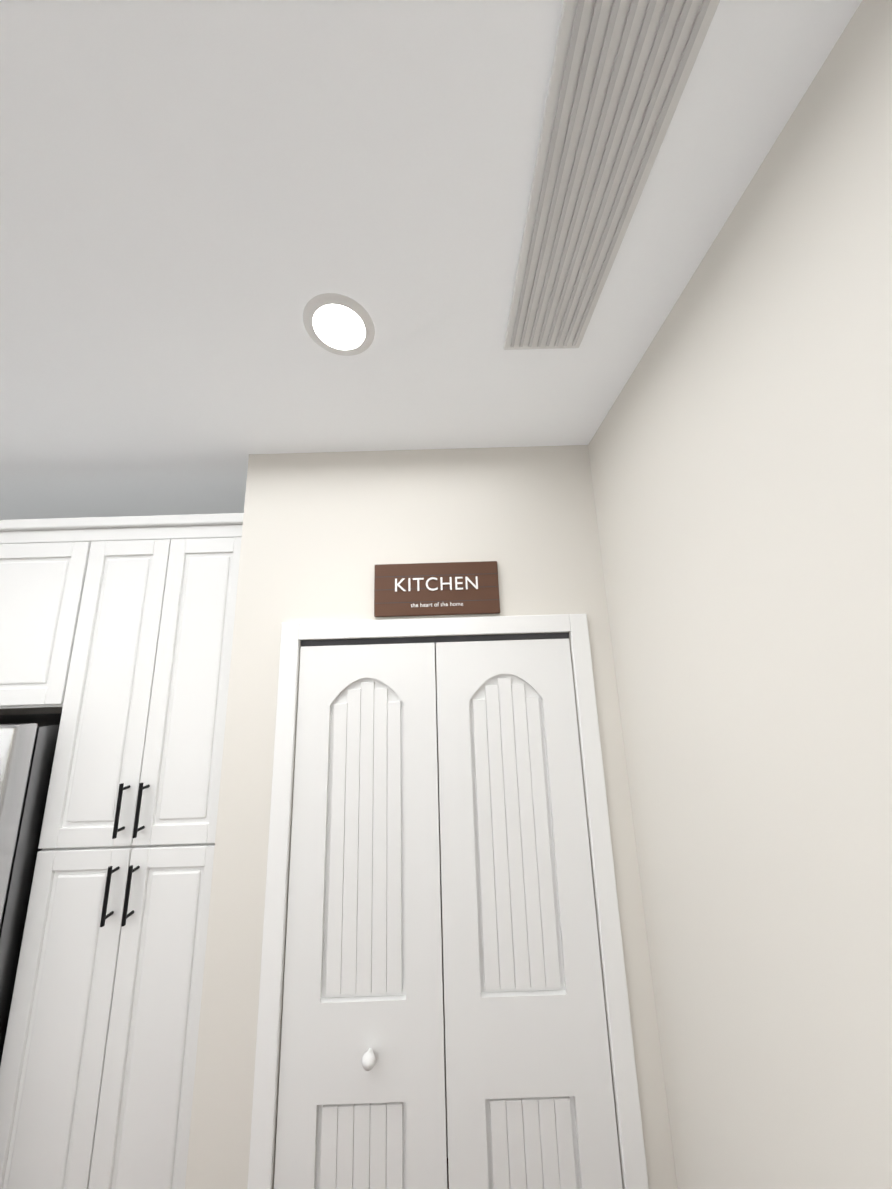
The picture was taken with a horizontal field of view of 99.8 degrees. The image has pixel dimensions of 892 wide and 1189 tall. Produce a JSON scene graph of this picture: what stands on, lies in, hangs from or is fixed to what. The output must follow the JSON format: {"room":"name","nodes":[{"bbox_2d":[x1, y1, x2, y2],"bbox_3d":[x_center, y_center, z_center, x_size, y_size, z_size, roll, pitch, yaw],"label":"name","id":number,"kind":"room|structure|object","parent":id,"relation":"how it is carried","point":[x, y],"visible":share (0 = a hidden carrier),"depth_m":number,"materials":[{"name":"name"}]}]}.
{"room":"kitchen","nodes":[
{"label":"kitchen","id":0,"kind":"room"},
{"bbox_2d":[0,643,447,1157],"bbox_3d":[-3.730,1.046,1.835,8.870,2.740,0.120,-2,-12,0],"label":"wall","id":1,"kind":"structure","parent":0,"point":[37,710],"depth_m":1.86,"materials":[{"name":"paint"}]},
{"bbox_2d":[0,525,83,708],"bbox_3d":[-1.817,0.143,1.657,0.945,0.660,0.588,-2,-12,0],"label":"upper cabinet","id":2,"kind":"object","parent":1,"relation":"attached to","point":[38,563],"depth_m":1.38,"materials":[{"name":"white wood"}]},
{"bbox_2d":[0,0,861,519],"bbox_3d":[-3.837,-0.832,-0.253,8.990,0.080,11.520,-2,-12,0],"label":"ceiling","id":3,"kind":"structure","parent":0,"point":[202,202],"depth_m":0.71,"materials":[{"name":"white paint"}]},
{"bbox_2d":[303,293,374,355],"bbox_3d":[-0.260,-0.651,0.917,0.169,0.004,0.169,10,-17,-44],"label":"recessed light","id":4,"kind":"object","parent":3,"relation":"in","point":[344,323],"visible":1,"depth_m":0.90,"materials":[{"name":"white"}]},
{"bbox_2d":[503,0,719,349],"bbox_3d":[0.249,-0.728,0.595,0.200,0.016,0.800,-2,-12,0],"label":"ceiling vent","id":5,"kind":"object","parent":3,"relation":"in","point":[621,70],"visible":1,"depth_m":0.60,"materials":[{"name":"white metal"}]},
{"bbox_2d":[185,445,677,1188],"bbox_3d":[-0.062,0.857,1.467,1.290,2.740,0.660,-2,-12,0],"label":"wall","id":6,"kind":"structure","parent":0,"point":[323,533],"depth_m":1.30,"materials":[{"name":"white paint"}]},
{"bbox_2d":[374,561,499,616],"bbox_3d":[-0.033,-0.019,1.303,0.430,0.185,0.018,-2,-12,0],"label":"kitchen sign","id":7,"kind":"object","parent":6,"relation":"attached to","point":[483,598],"visible":0.94,"depth_m":1.29,"materials":[{"name":"brown wood"}]},
{"bbox_2d":[395,576,477,591],"bbox_3d":[-0.033,-0.037,1.295,0.285,0.046,0.004,-2,-12,0],"label":"lettering","id":8,"kind":"object","parent":7,"relation":"attached to","point":[450,583],"visible":1,"depth_m":1.29,"materials":[{"name":"white paint"}]},
{"bbox_2d":[411,602,462,606],"bbox_3d":[-0.031,0.034,1.282,0.179,0.014,0.002,-2,-12,0],"label":"lettering","id":9,"kind":"object","parent":7,"relation":"attached to","point":[424,605],"visible":1,"depth_m":1.28,"materials":[{"name":"white paint"}]},
{"bbox_2d":[247,614,648,1188],"bbox_3d":[-0.008,1.106,1.082,1.040,2.090,0.092,-2,-12,0],"label":"pantry door","id":10,"kind":"structure","parent":6,"relation":"in","point":[362,1098],"depth_m":1.11,"materials":[{"name":"white wood"}]},
{"bbox_2d":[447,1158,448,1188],"bbox_3d":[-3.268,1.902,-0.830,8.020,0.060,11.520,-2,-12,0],"label":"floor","id":11,"kind":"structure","parent":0,"point":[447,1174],"depth_m":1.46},
{"bbox_2d":[0,713,61,1064],"bbox_3d":[-1.780,1.360,1.291,0.921,1.785,0.746,-2,-12,0],"label":"fridge","id":12,"kind":"object","parent":11,"relation":"on","point":[28,742],"visible":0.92,"depth_m":1.18,"materials":[{"name":"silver metal"}]},
{"bbox_2d":[0,517,242,1188],"bbox_3d":[-1.013,1.015,1.471,0.610,2.490,0.588,-2,-12,0],"label":"tall cabinet","id":13,"kind":"object","parent":11,"relation":"on","point":[116,636],"depth_m":1.20,"materials":[{"name":"white wood"}]},
{"bbox_2d":[588,0,891,1188],"bbox_3d":[0.634,0.066,-2.185,0.120,2.740,8.130,-2,-12,0],"label":"wall","id":14,"kind":"structure","parent":0,"point":[740,452],"depth_m":0.65,"materials":[{"name":"white paint"}]}
]}

